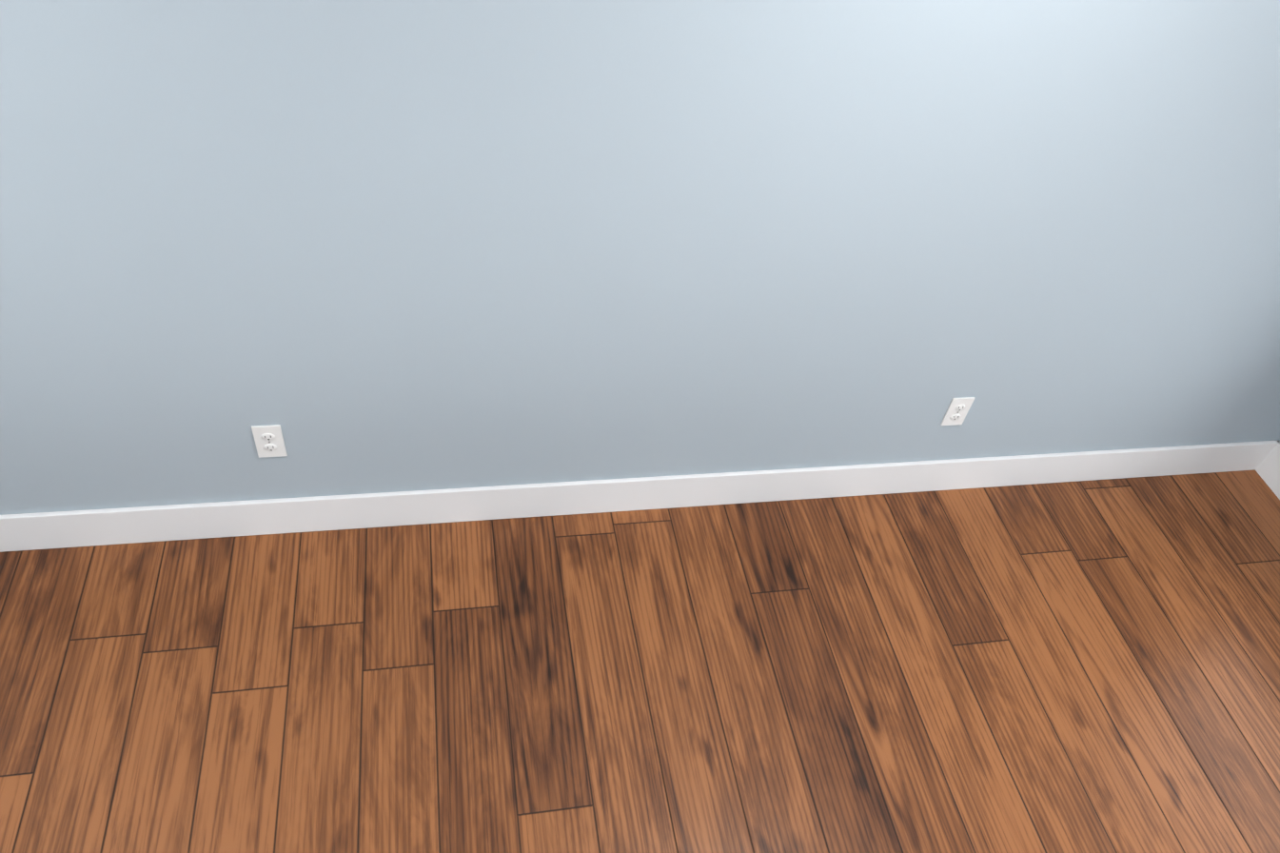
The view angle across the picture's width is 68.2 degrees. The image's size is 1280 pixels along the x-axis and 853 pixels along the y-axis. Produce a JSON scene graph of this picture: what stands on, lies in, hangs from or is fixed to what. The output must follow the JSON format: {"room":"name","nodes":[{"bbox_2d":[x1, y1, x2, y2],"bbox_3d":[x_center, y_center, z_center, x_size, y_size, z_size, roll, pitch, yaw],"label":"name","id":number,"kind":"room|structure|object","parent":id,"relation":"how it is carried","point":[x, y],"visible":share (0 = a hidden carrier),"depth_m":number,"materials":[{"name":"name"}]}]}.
{"room":"empty room","nodes":[
{"label":"empty room","id":0,"kind":"room"},
{"bbox_2d":[0,469,1279,852],"bbox_3d":[-0.634,2.171,0.970,7.501,0.060,5.970,-3,46,-12],"label":"floor","id":1,"kind":"structure","parent":0,"point":[1077,667],"depth_m":2.50,"materials":[{"name":"brown wood"}]},
{"bbox_2d":[0,0,1279,514],"bbox_3d":[-0.190,-0.628,2.026,5.146,2.440,0.115,-3,46,-12],"label":"wall","id":2,"kind":"structure","parent":0,"point":[367,246],"depth_m":2.19,"materials":[{"name":"blue paint"}]},
{"bbox_2d":[251,424,287,457],"bbox_3d":[-0.958,0.040,2.446,0.070,0.114,0.008,-3,46,-12],"label":"electrical outlet","id":3,"kind":"object","parent":2,"relation":"attached to","point":[268,440],"visible":1,"depth_m":2.44,"materials":[{"name":"white plastic"}]},
{"bbox_2d":[0,440,1279,551],"bbox_3d":[0.198,0.195,2.903,4.107,0.140,0.015,-3,46,-12],"label":"baseboard","id":4,"kind":"structure","parent":2,"relation":"attached to","point":[57,529],"depth_m":2.82,"materials":[{"name":"white paint"}]},
{"bbox_2d":[940,396,975,425],"bbox_3d":[0.958,-0.044,2.851,0.070,0.114,0.008,-3,46,-12],"label":"electrical outlet","id":5,"kind":"object","parent":2,"relation":"attached to","point":[957,410],"visible":1,"depth_m":2.85,"materials":[{"name":"white plastic"}]},
{"bbox_3d":[2.773,1.569,1.209,0.115,1.220,5.400,-3,46,-12],"label":"wall","id":6,"kind":"structure","parent":0,"visible":0},
{"bbox_2d":[1255,439,1279,499],"bbox_3d":[2.647,1.948,1.578,0.015,0.140,5.170,-3,46,-12],"label":"baseboard","id":7,"kind":"structure","parent":6,"relation":"attached to","point":[1268,469],"depth_m":3.29,"materials":[{"name":"white paint"}]}
]}

